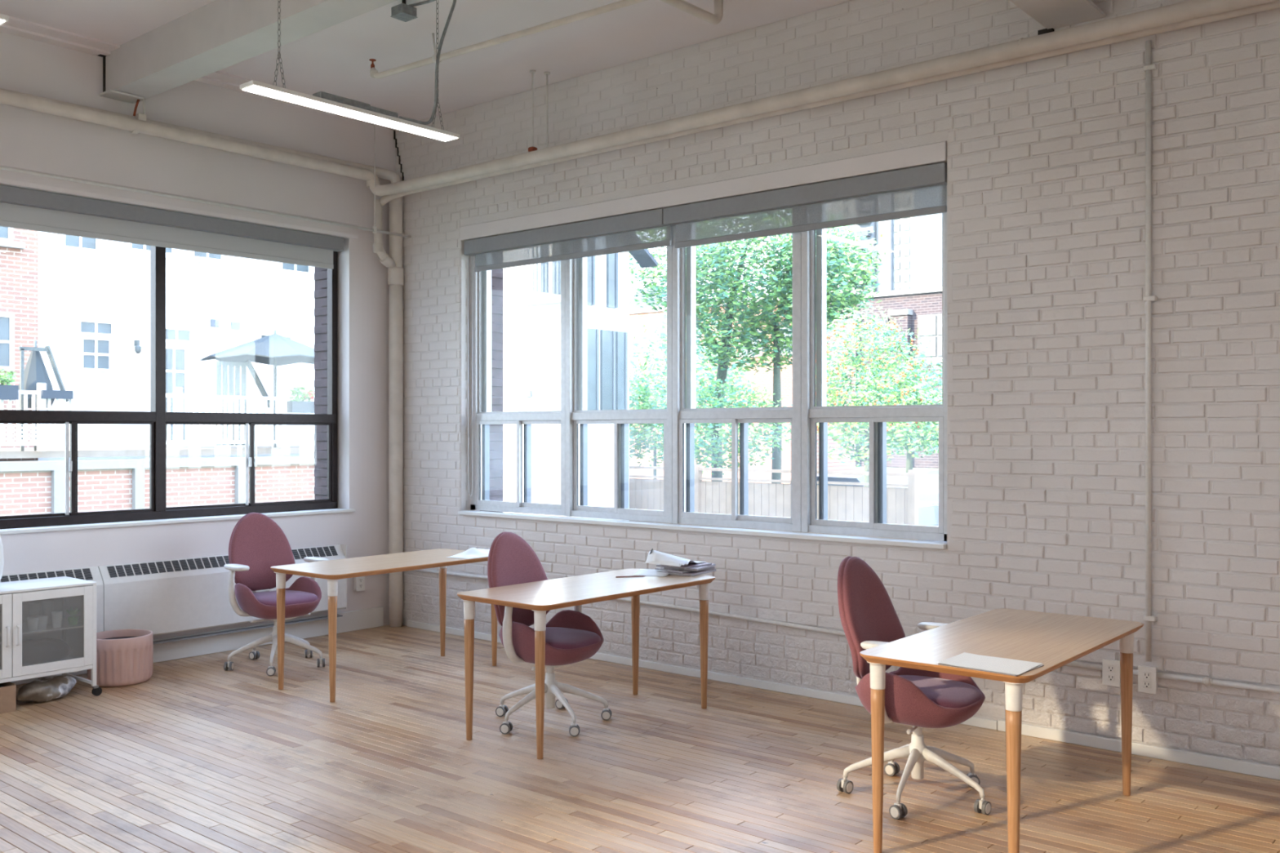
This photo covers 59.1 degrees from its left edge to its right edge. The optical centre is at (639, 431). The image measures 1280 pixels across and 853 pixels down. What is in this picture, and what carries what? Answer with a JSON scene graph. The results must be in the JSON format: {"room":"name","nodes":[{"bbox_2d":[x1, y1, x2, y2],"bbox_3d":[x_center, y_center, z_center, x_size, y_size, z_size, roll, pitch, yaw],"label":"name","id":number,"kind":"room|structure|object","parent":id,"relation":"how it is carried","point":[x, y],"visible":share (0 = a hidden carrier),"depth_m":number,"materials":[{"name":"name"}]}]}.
{"room":"open-plan office","nodes":[
{"label":"open-plan office","id":0,"kind":"room"},
{"bbox_2d":[0,31,395,639],"bbox_3d":[-4.082,-0.005,7.000,0.420,4.930,7.200,0,0,40],"label":"wall","id":1,"kind":"structure","parent":0,"point":[30,140],"depth_m":8.20,"materials":[{"name":"paint"}]},
{"bbox_2d":[0,245,337,528],"bbox_3d":[-3.680,-0.455,7.397,0.082,2.120,3.965,0,0,40],"label":"window","id":2,"kind":"structure","parent":1,"relation":"in","point":[157,419],"depth_m":7.79,"materials":[{"name":"brown metal"}]},
{"bbox_2d":[0,184,344,269],"bbox_3d":[-3.591,-1.384,7.327,0.099,0.244,3.893,0,0,40],"label":"roller blind","id":3,"kind":"object","parent":1,"relation":"attached to","point":[22,208],"visible":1,"depth_m":7.68,"materials":[{"name":"grey fabric"}]},
{"bbox_2d":[0,544,346,644],"bbox_3d":[-3.536,1.147,7.233,0.110,0.550,3.860,0,0,40],"label":"heater","id":4,"kind":"object","parent":1,"relation":"attached to","point":[164,597],"visible":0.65,"depth_m":7.62,"materials":[{"name":"white metal"}]},
{"bbox_2d":[0,568,93,582],"bbox_3d":[-4.131,0.913,6.516,0.055,0.068,1.898,0,0,40],"label":"grille","id":5,"kind":"object","parent":4,"relation":"attached to","point":[86,574],"depth_m":7.08,"materials":[{"name":"metal"}]},
{"bbox_2d":[106,546,337,577],"bbox_3d":[-2.889,0.913,7.992,0.055,0.068,1.734,0,0,40],"label":"grille","id":6,"kind":"object","parent":4,"relation":"attached to","point":[200,565],"depth_m":7.73,"materials":[{"name":"metal"}]},
{"bbox_2d":[0,508,355,534],"bbox_3d":[-3.607,0.617,7.319,0.165,0.023,4.100,0,0,40],"label":"trim","id":7,"kind":"structure","parent":1,"relation":"attached to","point":[170,521],"depth_m":7.62,"materials":[{"name":"paint"}]},
{"bbox_2d":[0,164,358,239],"bbox_3d":[-3.645,-1.567,7.174,0.024,0.115,4.430,0,0,40],"label":"trim","id":8,"kind":"structure","parent":1,"relation":"attached to","point":[6,177],"depth_m":7.68,"materials":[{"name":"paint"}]},
{"bbox_2d":[9,606,383,685],"bbox_3d":[-3.825,1.482,6.963,0.024,0.155,5.475,0,0,40],"label":"baseboard","id":9,"kind":"structure","parent":1,"relation":"attached to","point":[353,620],"depth_m":8.11,"materials":[{"name":"paint"}]},
{"bbox_2d":[0,15,397,130],"bbox_3d":[-4.027,-2.455,6.561,0.230,0.030,6.600,0,0,40],"label":"trim","id":10,"kind":"structure","parent":1,"relation":"attached to","point":[15,26],"depth_m":7.15,"materials":[{"name":"paint"}]},
{"bbox_2d":[0,88,404,627],"bbox_3d":[-4.018,-0.270,6.618,0.159,3.660,6.498,0,0,40],"label":"drain pipe","id":11,"kind":"object","parent":1,"relation":"attached to","point":[396,274],"visible":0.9,"depth_m":8.99,"materials":[{"name":"metal"}]},
{"bbox_2d":[373,199,395,268],"bbox_3d":[-2.021,-1.556,8.935,0.084,0.528,0.220,0,0,34],"label":"pipe","id":12,"kind":"object","parent":11,"relation":"attached to","point":[378,246],"visible":1,"depth_m":8.85,"materials":[{"name":"metal"}]},
{"bbox_2d":[353,576,364,591],"bbox_3d":[-2.205,1.188,8.864,0.049,0.126,0.082,0,0,40],"label":"electrical outlet","id":13,"kind":"object","parent":1,"relation":"attached to","point":[358,582],"visible":0.88,"depth_m":8.85,"materials":[{"name":"white plastic"}]},
{"bbox_2d":[0,0,852,120],"bbox_3d":[-0.299,-2.620,3.520,10.750,0.300,7.350,0,0,40],"label":"ceiling","id":14,"kind":"structure","parent":0,"point":[334,60],"depth_m":7.12,"materials":[{"name":"paint"}]},
{"bbox_2d":[0,13,8,25],"bbox_3d":[-2.834,-2.017,3.867,0.114,0.916,1.215,0,0,40],"label":"lamp","id":15,"kind":"object","parent":14,"relation":"hanging from","point":[3,18],"visible":1,"depth_m":4.29,"materials":[{"name":"white metal"}]},
{"bbox_2d":[97,0,397,103],"bbox_3d":[0.385,-2.326,4.216,10.000,0.288,0.275,0,0,40],"label":"ceiling beam","id":16,"kind":"structure","parent":14,"relation":"attached to","point":[217,35],"depth_m":6.57,"materials":[{"name":"paint"}]},
{"bbox_2d":[133,98,146,120],"bbox_3d":[-3.292,-2.115,7.425,0.040,0.150,0.083,0,0,40],"label":"hanger","id":17,"kind":"object","parent":16,"relation":"hanging from","point":[139,116],"visible":1,"depth_m":7.41,"materials":[{"name":"paint"}]},
{"bbox_2d":[239,0,459,141],"bbox_3d":[-1.392,-2.017,5.580,0.114,0.916,1.217,0,0,40],"label":"lamp","id":18,"kind":"object","parent":14,"relation":"hanging from","point":[322,100],"visible":1,"depth_m":5.49,"materials":[{"name":"white metal"}]},
{"bbox_2d":[242,84,457,141],"bbox_3d":[-1.392,-1.560,5.580,0.102,0.003,1.193,0,0,40],"label":"diffuser","id":19,"kind":"object","parent":18,"relation":"attached to","point":[270,91],"depth_m":5.51,"materials":[{"name":"plastic"}]},
{"bbox_2d":[372,124,377,233],"bbox_3d":[-2.060,-2.000,8.765,0.030,0.920,0.025,0,0,40],"label":"hanger","id":20,"kind":"object","parent":14,"relation":"hanging from","point":[375,227],"visible":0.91,"depth_m":8.76,"materials":[{"name":"paint"}]},
{"bbox_2d":[0,165,411,237],"bbox_3d":[-3.768,-1.567,6.736,0.021,0.036,6.000,0,0,40],"label":"rod","id":21,"kind":"object","parent":20,"relation":"hanging from","point":[2,167],"visible":1,"depth_m":7.60,"materials":[{"name":"paint"}]},
{"bbox_2d":[390,0,417,22],"bbox_3d":[-1.349,-2.420,6.457,0.110,0.101,0.110,0,0,40],"label":"junction box","id":22,"kind":"object","parent":14,"relation":"attached to","point":[402,11],"visible":1,"depth_m":6.43,"materials":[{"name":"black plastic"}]},
{"bbox_2d":[398,0,456,124],"bbox_3d":[-1.144,-2.021,6.136,0.297,0.849,0.698,0,0,-9],"label":"conduit","id":23,"kind":"object","parent":22,"relation":"attached to","point":[454,2],"visible":1,"depth_m":5.96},
{"bbox_2d":[368,0,647,78],"bbox_3d":[-0.228,-2.372,6.176,3.868,0.195,0.055,0,0,38],"label":"pipe","id":24,"kind":"object","parent":14,"relation":"hanging from","point":[374,73],"visible":0.94,"depth_m":6.61,"materials":[{"name":"metal"}]},
{"bbox_2d":[528,70,537,151],"bbox_3d":[-0.734,-2.191,7.730,0.050,0.558,0.050,0,0,40],"label":"hanger","id":25,"kind":"object","parent":14,"relation":"hanging from","point":[530,148],"visible":0.93,"depth_m":7.72,"materials":[{"name":"paint"}]},
{"bbox_2d":[544,71,550,147],"bbox_3d":[-0.638,-2.180,7.767,0.044,0.580,0.044,0,0,40],"label":"hanger","id":26,"kind":"object","parent":14,"relation":"hanging from","point":[546,73],"visible":0.88,"depth_m":7.76,"materials":[{"name":"paint"}]},
{"bbox_2d":[379,0,1279,205],"bbox_3d":[1.706,-1.838,5.766,9.776,0.127,0.113,0,0,40],"label":"pipe","id":27,"kind":"object","parent":26,"relation":"hanging from","point":[1273,5],"visible":0.59,"depth_m":6.02,"materials":[{"name":"metal"}]},
{"bbox_2d":[660,0,723,24],"bbox_3d":[-0.319,-2.394,5.554,0.052,0.151,2.436,0,0,40],"label":"ceiling pipe","id":28,"kind":"object","parent":14,"relation":"attached to","point":[682,5],"visible":1,"depth_m":6.32,"materials":[{"name":"metal"}]},
{"bbox_2d":[1008,0,1106,35],"bbox_3d":[0.042,-2.205,3.133,0.330,0.530,6.598,0,0,40],"label":"steel beam","id":29,"kind":"structure","parent":14,"relation":"attached to","point":[1052,15],"depth_m":5.48,"materials":[{"name":"paint"}]},
{"bbox_2d":[0,624,1279,852],"bbox_3d":[-0.284,1.710,3.344,10.500,0.300,7.100,0,0,40],"label":"floor","id":30,"kind":"structure","parent":0,"point":[197,756],"depth_m":5.07,"materials":[{"name":"brown wood"}]},
{"bbox_2d":[0,681,15,714],"bbox_3d":[-3.738,1.485,6.213,0.286,0.150,0.462,0,0,40],"label":"cardboard box","id":31,"kind":"object","parent":30,"relation":"on","point":[7,690],"visible":0.95,"depth_m":6.27,"materials":[{"name":"cardboard"}]},
{"bbox_2d":[16,675,76,702],"bbox_3d":[-3.453,1.496,6.564,0.211,0.125,0.389,0,0,20],"label":"plastic sack","id":32,"kind":"object","parent":30,"relation":"on","point":[43,689],"visible":1,"depth_m":6.49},
{"bbox_2d":[0,576,102,696],"bbox_3d":[-3.643,1.224,6.440,0.447,0.672,0.963,0,0,40],"label":"base cabinet","id":33,"kind":"object","parent":30,"relation":"on","point":[67,593],"visible":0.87,"depth_m":6.55,"materials":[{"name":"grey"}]},
{"bbox_2d":[0,536,4,580],"bbox_3d":[-3.689,0.705,6.364,0.182,0.365,0.182,0,0,40],"label":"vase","id":34,"kind":"object","parent":33,"relation":"on","point":[2,560],"visible":1,"depth_m":6.37,"materials":[{"name":"ceramic"}]},
{"bbox_2d":[26,616,39,631],"bbox_3d":[-3.475,1.102,6.463,0.061,0.075,0.062,0,0,40],"label":"cup","id":35,"kind":"object","parent":33,"relation":"on","point":[33,622],"visible":1,"depth_m":6.44,"materials":[{"name":"ceramic"}]},
{"bbox_2d":[27,602,39,617],"bbox_3d":[-3.563,1.075,6.638,0.061,0.130,0.062,0,0,40],"label":"cup","id":36,"kind":"object","parent":33,"relation":"on","point":[33,607],"visible":0.58,"depth_m":6.62,"materials":[{"name":"ceramic"}]},
{"bbox_2d":[36,614,48,629],"bbox_3d":[-3.453,1.102,6.520,0.061,0.075,0.062,0,0,40],"label":"cup","id":37,"kind":"object","parent":33,"relation":"on","point":[42,620],"visible":1,"depth_m":6.50,"materials":[{"name":"ceramic"}]},
{"bbox_2d":[22,637,71,666],"bbox_3d":[-3.517,1.293,6.623,0.270,0.154,0.351,0,0,40],"label":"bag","id":38,"kind":"object","parent":33,"relation":"on","point":[46,650],"visible":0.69,"depth_m":6.54,"materials":[{"name":"plastic"}]},
{"bbox_2d":[42,600,53,624],"bbox_3d":[-3.512,1.072,6.699,0.061,0.135,0.062,0,0,40],"label":"cup","id":39,"kind":"object","parent":33,"relation":"on","point":[47,605],"visible":0.73,"depth_m":6.68,"materials":[{"name":"plastic"}]},
{"bbox_2d":[22,617,83,635],"bbox_3d":[-3.523,1.144,6.619,0.384,0.008,0.454,0,0,40],"label":"shelf","id":40,"kind":"object","parent":33,"relation":"attached to","point":[64,625],"depth_m":6.60,"materials":[{"name":"white metal"}]},
{"bbox_2d":[50,610,62,628],"bbox_3d":[-3.389,1.094,6.564,0.061,0.092,0.062,0,0,40],"label":"cup","id":41,"kind":"object","parent":33,"relation":"on","point":[56,616],"visible":1,"depth_m":6.54,"materials":[{"name":"ceramic"}]},
{"bbox_2d":[66,607,80,625],"bbox_3d":[-3.344,1.091,6.665,0.089,0.098,0.087,0,0,40],"label":"plant","id":42,"kind":"object","parent":33,"relation":"on","point":[73,620],"visible":1,"depth_m":6.65,"materials":[{"name":"green plant"}]},
{"bbox_2d":[87,629,152,687],"bbox_3d":[-3.241,1.413,7.043,0.374,0.295,0.374,0,0,40],"label":"wastebasket","id":43,"kind":"object","parent":30,"relation":"on","point":[124,657],"visible":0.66,"depth_m":6.90,"materials":[{"name":"plastic"}]},
{"bbox_2d":[223,512,328,675],"bbox_3d":[-2.437,1.057,7.538,0.621,1.005,0.672,0,0,43],"label":"office chair","id":44,"kind":"object","parent":30,"relation":"on","point":[257,544],"visible":0.89,"depth_m":7.56,"materials":[{"name":"fabric"}]},
{"bbox_2d":[253,590,317,605],"bbox_3d":[-2.401,1.122,7.505,0.472,0.085,0.452,0,0,43],"label":"seat cushion","id":45,"kind":"object","parent":44,"relation":"on","point":[261,597],"depth_m":7.42,"materials":[{"name":"fabric"}]},
{"bbox_2d":[270,548,497,702],"bbox_3d":[-1.571,1.190,7.177,0.650,0.740,1.400,0,0,39],"label":"work table","id":46,"kind":"object","parent":30,"relation":"on","point":[332,571],"visible":0.87,"depth_m":6.84,"materials":[{"name":"brown wood"}]},
{"bbox_2d":[446,547,489,559],"bbox_3d":[-1.085,0.791,7.438,0.200,0.056,0.340,0,0,34],"label":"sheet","id":47,"kind":"object","parent":46,"relation":"on","point":[473,553],"visible":0.88,"depth_m":7.38,"materials":[{"name":"paper"}]},
{"bbox_2d":[487,532,612,737],"bbox_3d":[-0.495,1.057,6.069,0.644,1.005,0.672,0,0,34],"label":"office chair","id":48,"kind":"object","parent":30,"relation":"on","point":[571,637],"visible":0.79,"depth_m":6.05,"materials":[{"name":"fabric"}]},
{"bbox_2d":[533,626,600,648],"bbox_3d":[-0.465,1.122,6.048,0.472,0.085,0.452,0,0,34],"label":"seat cushion","id":49,"kind":"object","parent":48,"relation":"on","point":[556,637],"depth_m":5.98,"materials":[{"name":"fabric"}]},
{"bbox_2d":[457,568,715,759],"bbox_3d":[-0.252,1.190,6.041,0.650,0.740,1.400,0,0,41],"label":"work table","id":50,"kind":"object","parent":30,"relation":"on","point":[539,597],"visible":0.94,"depth_m":5.79,"materials":[{"name":"brown wood"}]},
{"bbox_2d":[631,568,669,577],"bbox_3d":[0.070,0.809,6.465,0.200,0.020,0.140,0,0,20],"label":"sheet","id":51,"kind":"object","parent":50,"relation":"on","point":[648,572],"visible":1,"depth_m":6.47,"materials":[{"name":"white paper"}]},
{"bbox_2d":[657,568,715,576],"bbox_3d":[0.271,0.812,6.564,0.232,0.015,0.302,0,0,32],"label":"magazine","id":52,"kind":"object","parent":50,"relation":"on","point":[695,573],"visible":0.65,"depth_m":6.44,"materials":[{"name":"paper"}]},
{"bbox_2d":[654,566,715,573],"bbox_3d":[0.262,0.799,6.577,0.217,0.012,0.287,0,0,44],"label":"magazine","id":53,"kind":"object","parent":52,"relation":"on","point":[713,567],"visible":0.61,"depth_m":6.47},
{"bbox_2d":[663,564,715,571],"bbox_3d":[0.291,0.786,6.573,0.212,0.013,0.277,0,0,26],"label":"magazine","id":54,"kind":"object","parent":53,"relation":"on","point":[699,568],"visible":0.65,"depth_m":6.46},
{"bbox_2d":[656,562,711,568],"bbox_3d":[0.256,0.775,6.563,0.207,0.009,0.272,0,0,38],"label":"magazine","id":55,"kind":"object","parent":54,"relation":"on","point":[690,565],"visible":0.71,"depth_m":6.50,"materials":[{"name":"paper"}]},
{"bbox_2d":[645,548,705,566],"bbox_3d":[0.218,0.722,6.552,0.256,0.096,0.341,0,0,27],"label":"papers","id":56,"kind":"object","parent":55,"relation":"on","point":[654,557],"visible":1,"depth_m":6.44,"materials":[{"name":"white paper"}]},
{"bbox_2d":[836,555,991,819],"bbox_3d":[1.157,1.057,4.827,0.624,1.005,0.663,0,0,8],"label":"office chair","id":57,"kind":"object","parent":30,"relation":"on","point":[918,699],"visible":0.84,"depth_m":4.80,"materials":[{"name":"fabric"}]},
{"bbox_2d":[897,675,982,708],"bbox_3d":[1.202,1.122,4.813,0.472,0.085,0.452,0,0,37],"label":"seat cushion","id":58,"kind":"object","parent":57,"relation":"on","point":[940,691],"depth_m":4.70,"materials":[{"name":"fabric"}]},
{"bbox_2d":[859,608,1143,852],"bbox_3d":[1.483,1.190,4.507,0.650,0.740,1.400,0,0,39],"label":"work table","id":59,"kind":"object","parent":30,"relation":"on","point":[1055,641],"visible":0.99,"depth_m":4.27,"materials":[{"name":"brown wood"}]},
{"bbox_2d":[937,662,1044,676],"bbox_3d":[1.230,0.819,3.962,0.286,0.003,0.230,0,0,42],"label":"printed sheet","id":60,"kind":"object","parent":59,"relation":"on","point":[940,664],"visible":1,"depth_m":3.88,"materials":[{"name":"paper"}]},
{"bbox_2d":[937,652,1042,675],"bbox_3d":[1.230,0.814,3.968,0.290,0.005,0.235,0,0,39],"label":"printed sheet","id":61,"kind":"object","parent":60,"relation":"on","point":[1016,667],"visible":1,"depth_m":3.96,"materials":[{"name":"paper"}]},
{"bbox_2d":[393,0,1279,766],"bbox_3d":[1.891,-0.005,6.159,10.200,4.930,0.432,0,0,40],"label":"wall","id":62,"kind":"structure","parent":0,"point":[1046,157],"depth_m":5.86,"materials":[{"name":"brick"}]},
{"bbox_2d":[0,0,1278,195],"bbox_3d":[-0.344,-1.949,3.369,9.825,0.237,6.262,0,0,40],"label":"pipe","id":63,"kind":"object","parent":62,"relation":"attached to","point":[1188,10],"visible":0.99,"depth_m":6.72,"materials":[{"name":"metal"}]},
{"bbox_2d":[457,510,946,549],"bbox_3d":[0.162,0.621,7.393,3.954,0.028,0.130,0,0,40],"label":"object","id":64,"kind":"structure","parent":62,"relation":"attached to","point":[778,534],"depth_m":7.04,"materials":[{"name":"paint"}]},
{"bbox_2d":[460,141,946,240],"bbox_3d":[0.168,-1.515,7.406,3.958,0.106,0.104,0,0,40],"label":"trim","id":65,"kind":"structure","parent":62,"relation":"attached to","point":[935,153],"depth_m":7.04,"materials":[{"name":"paint"}]},
{"bbox_2d":[470,185,946,542],"bbox_3d":[0.232,-0.443,7.478,3.957,2.095,0.122,0,0,40],"label":"window","id":66,"kind":"structure","parent":62,"relation":"in","point":[681,415],"depth_m":7.40,"materials":[{"name":"metal"}]},
{"bbox_2d":[464,208,671,271],"bbox_3d":[-0.559,-1.335,8.010,1.978,0.240,0.087,0,0,40],"label":"roller blind","id":67,"kind":"object","parent":66,"relation":"attached to","point":[642,230],"visible":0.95,"depth_m":7.91,"materials":[{"name":"grey"}]},
{"bbox_2d":[467,254,472,496],"bbox_3d":[-1.297,-0.436,8.635,0.037,1.867,0.006,0,0,-28],"label":"chain","id":68,"kind":"object","parent":67,"relation":"hanging from","point":[468,255],"visible":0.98,"depth_m":8.64,"materials":[{"name":"metal"}]},
{"bbox_2d":[662,162,946,248],"bbox_3d":[0.925,-1.323,6.760,1.956,0.263,0.087,0,0,40],"label":"roller blind","id":69,"kind":"object","parent":66,"relation":"attached to","point":[917,191],"visible":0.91,"depth_m":6.65,"materials":[{"name":"grey"}]},
{"bbox_2d":[412,568,1102,671],"bbox_3d":[0.205,1.127,7.286,5.430,0.095,0.025,0,0,40],"label":"conduit","id":70,"kind":"object","parent":62,"relation":"attached to","point":[1077,664],"visible":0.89,"depth_m":6.93,"materials":[{"name":"metal"}]},
{"bbox_2d":[407,620,1279,780],"bbox_3d":[1.095,1.532,6.549,7.720,0.056,0.028,0,0,40],"label":"baseboard","id":71,"kind":"structure","parent":62,"relation":"attached to","point":[1269,771],"depth_m":5.78,"materials":[{"name":"paint"}]},
{"bbox_2d":[1102,658,1120,687],"bbox_3d":[2.306,1.176,5.511,0.082,0.126,0.049,0,0,40],"label":"electrical outlet","id":72,"kind":"object","parent":62,"relation":"attached to","point":[1111,668],"visible":0.97,"depth_m":5.49,"materials":[{"name":"white plastic"}]},
{"bbox_2d":[1137,666,1157,694],"bbox_3d":[2.433,1.186,5.404,0.082,0.126,0.049,0,0,40],"label":"electrical outlet","id":73,"kind":"object","parent":62,"relation":"attached to","point":[1147,675],"visible":1,"depth_m":5.39,"materials":[{"name":"white plastic"}]},
{"bbox_2d":[1142,40,1157,662],"bbox_3d":[2.442,-0.385,5.405,0.055,2.970,0.036,0,0,40],"label":"conduit","id":74,"kind":"object","parent":62,"relation":"attached to","point":[1148,67],"visible":1,"depth_m":5.39,"materials":[{"name":"metal"}]},
{"bbox_2d":[1133,669,1279,693],"bbox_3d":[3.146,1.160,4.809,2.140,0.038,0.038,0,0,40],"label":"conduit","id":75,"kind":"object","parent":62,"relation":"attached to","point":[1206,681],"visible":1,"depth_m":5.21,"materials":[{"name":"metal"}]},
{"label":"outside","id":76,"kind":"structure","parent":0,"visible":0},
{"bbox_2d":[855,466,938,493],"bbox_3d":[8.879,2.510,130.740,260.000,0.300,320.000,0,0,40],"label":"ground","id":77,"kind":"structure","parent":76,"point":[928,477],"depth_m":57.37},
{"bbox_2d":[0,226,38,462],"bbox_3d":[-12.528,-1.740,17.773,2.780,8.200,4.800,0,0,40],"label":"brick building","id":78,"kind":"structure","parent":77,"relation":"on","point":[19,247],"depth_m":18.54,"materials":[{"name":"brick"}]},
{"bbox_2d":[0,455,315,515],"bbox_3d":[-7.786,1.390,16.558,0.560,1.940,11.850,0,0,40],"label":"wall","id":79,"kind":"structure","parent":77,"relation":"on","point":[26,487],"depth_m":16.66,"materials":[{"name":"brick"}]},
{"bbox_2d":[0,445,315,458],"bbox_3d":[-8.626,0.330,18.278,2.700,0.100,10.400,0,0,40],"label":"deck","id":80,"kind":"object","parent":77,"relation":"on","point":[186,451],"visible":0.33,"depth_m":17.75,"materials":[{"name":"wood"}]},
{"bbox_2d":[18,340,54,450],"bbox_3d":[-8.776,-0.520,16.391,0.495,1.600,0.520,0,0,40],"label":"closed umbrella","id":81,"kind":"object","parent":80,"relation":"on","point":[35,371],"visible":0.59,"depth_m":16.28,"materials":[{"name":"fabric"}]},
{"bbox_2d":[18,345,68,451],"bbox_3d":[-8.619,-0.486,16.345,0.070,1.532,0.693,0,0,40],"label":"wooden frame","id":82,"kind":"object","parent":80,"relation":"on","point":[46,348],"visible":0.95,"depth_m":16.16,"materials":[{"name":"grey wood"}]},
{"bbox_2d":[0,382,287,451],"bbox_3d":[-8.091,-0.205,16.618,0.145,0.970,6.550,0,0,40],"label":"deck railing","id":83,"kind":"object","parent":80,"relation":"on","point":[42,393],"visible":0.72,"depth_m":17.54,"materials":[{"name":"wood"}]},
{"bbox_2d":[0,367,18,399],"bbox_3d":[-8.816,-0.671,15.581,0.377,0.462,0.460,0,0,40],"label":"planter box","id":84,"kind":"object","parent":83,"relation":"attached to","point":[8,392],"visible":1,"depth_m":15.60,"materials":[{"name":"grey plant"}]},
{"bbox_2d":[286,386,315,413],"bbox_3d":[-5.795,-0.551,19.433,0.377,0.462,0.534,0,0,40],"label":"planter box","id":85,"kind":"object","parent":83,"relation":"attached to","point":[297,405],"visible":0.98,"depth_m":19.34,"materials":[{"name":"green plant"}]},
{"bbox_2d":[216,360,270,445],"bbox_3d":[-6.586,-0.487,18.837,0.100,1.435,1.043,0,0,40],"label":"privacy screen","id":86,"kind":"object","parent":80,"relation":"on","point":[247,363],"visible":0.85,"depth_m":18.68,"materials":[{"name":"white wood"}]},
{"bbox_2d":[200,329,315,447],"bbox_3d":[-6.314,-0.740,19.547,2.254,2.040,2.254,0,0,-39],"label":"patio umbrella","id":87,"kind":"object","parent":80,"relation":"on","point":[274,349],"visible":0.79,"depth_m":19.17,"materials":[{"name":"fabric"}]},
{"bbox_2d":[38,231,315,461],"bbox_3d":[-8.030,-1.890,23.332,2.900,8.500,9.500,0,0,40],"label":"building","id":88,"kind":"structure","parent":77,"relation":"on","point":[94,294],"depth_m":20.51,"materials":[{"name":"white"}]},
{"bbox_2d":[133,339,141,353],"bbox_3d":[-9.015,-1.520,20.259,0.152,0.240,0.110,0,0,40],"label":"wall lamp","id":89,"kind":"object","parent":88,"relation":"attached to","point":[137,343],"depth_m":20.24,"materials":[{"name":"grey metal"}]},
{"bbox_2d":[502,248,657,520],"bbox_3d":[-2.977,-1.690,21.104,6.500,8.100,2.500,0,0,40],"label":"building","id":90,"kind":"structure","parent":77,"relation":"on","point":[531,298],"depth_m":19.42,"materials":[{"name":"white"}]},
{"bbox_2d":[591,255,595,305],"bbox_3d":[-0.800,-2.790,19.133,0.070,1.300,0.050,0,0,40],"label":"window","id":91,"kind":"structure","parent":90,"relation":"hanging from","point":[593,257],"depth_m":19.11,"materials":[{"name":"glass"}]},
{"bbox_2d":[595,328,599,409],"bbox_3d":[-0.736,-1.040,19.210,0.070,1.400,0.050,0,0,40],"label":"window","id":92,"kind":"structure","parent":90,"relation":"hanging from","point":[597,330],"depth_m":19.18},
{"bbox_2d":[612,330,615,409],"bbox_3d":[-0.465,-1.040,19.531,0.070,1.400,0.050,0,0,40],"label":"window","id":93,"kind":"structure","parent":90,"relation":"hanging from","point":[613,331],"depth_m":19.50,"materials":[{"name":"glass"}]},
{"bbox_2d":[613,253,617,308],"bbox_3d":[-0.420,-2.790,19.584,0.070,1.300,0.050,0,0,40],"label":"window","id":94,"kind":"structure","parent":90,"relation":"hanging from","point":[615,255],"depth_m":19.55,"materials":[{"name":"glass"}]},
{"bbox_2d":[624,332,627,409],"bbox_3d":[-0.259,-1.040,19.776,0.070,1.400,0.050,0,0,40],"label":"window","id":95,"kind":"structure","parent":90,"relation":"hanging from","point":[625,333],"depth_m":19.75,"materials":[{"name":"glass"}]},
{"bbox_2d":[629,308,760,459],"bbox_3d":[1.513,-0.798,34.978,4.717,6.317,3.382,0,0,40],"label":"tree","id":96,"kind":"object","parent":77,"relation":"on","point":[651,363],"visible":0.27,"depth_m":34.84,"materials":[{"name":"green plant"}]},
{"bbox_2d":[629,287,859,484],"bbox_3d":[3.449,-1.840,45.735,10.400,8.400,3.240,0,0,40],"label":"building","id":97,"kind":"structure","parent":77,"relation":"on","point":[638,315],"depth_m":43.24,"materials":[{"name":"stone"}]},
{"bbox_2d":[629,464,918,540],"bbox_3d":[0.502,1.470,20.148,9.615,1.780,0.140,0,0,40],"label":"fence","id":98,"kind":"object","parent":77,"relation":"on","point":[845,503],"visible":0.13,"depth_m":18.68,"materials":[{"name":"brown wood"}]},
{"bbox_2d":[826,213,942,293],"bbox_3d":[34.419,-21.040,147.407,12.000,46.800,21.600,0,0,40],"label":"building","id":99,"kind":"structure","parent":77,"relation":"on","point":[913,246],"depth_m":138.23,"materials":[{"name":"concrete"}]},
{"bbox_2d":[855,286,942,468],"bbox_3d":[24.075,-3.443,77.845,18.040,11.594,16.324,0,0,40],"label":"brick building","id":100,"kind":"structure","parent":77,"relation":"on","point":[921,308],"depth_m":73.20,"materials":[{"name":"brick"}]},
{"bbox_2d":[855,350,942,472],"bbox_3d":[14.820,-1.071,62.125,10.878,6.872,5.549,0,0,40],"label":"tree","id":101,"kind":"object","parent":77,"relation":"on","point":[931,376],"visible":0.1,"depth_m":61.50,"materials":[{"name":"green plant"}]},
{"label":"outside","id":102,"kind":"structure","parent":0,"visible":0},
{"bbox_2d":[918,491,944,542],"bbox_3d":[39.107,2.350,20.702,72.000,0.020,49.400,0,0,40],"label":"road","id":103,"kind":"structure","parent":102,"point":[932,498],"depth_m":39.53,"materials":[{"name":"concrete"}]},
{"bbox_2d":[629,366,792,479],"bbox_3d":[1.118,0.416,23.233,5.221,3.888,2.178,0,0,34],"label":"shrub","id":104,"kind":"object","parent":103,"relation":"on","point":[639,441],"visible":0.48,"depth_m":22.91,"materials":[{"name":"green plant"}]},
{"bbox_2d":[629,224,885,483],"bbox_3d":[2.213,-1.661,24.134,7.005,8.053,3.836,0,0,37],"label":"tree","id":105,"kind":"object","parent":103,"relation":"on","point":[780,282],"visible":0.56,"depth_m":23.11,"materials":[{"name":"green plant"}]},
{"bbox_2d":[790,474,938,525],"bbox_3d":[4.500,1.630,24.743,3.850,1.420,1.700,0,0,40],"label":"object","id":106,"kind":"object","parent":103,"relation":"on","point":[928,513],"visible":0.07,"depth_m":23.86,"materials":[{"name":"paint"}]},
{"bbox_2d":[815,302,942,486],"bbox_3d":[4.198,0.043,19.924,2.984,4.634,2.284,0,0,40],"label":"tree","id":107,"kind":"object","parent":103,"relation":"on","point":[896,434],"visible":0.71,"depth_m":19.55,"materials":[{"name":"green plant"}]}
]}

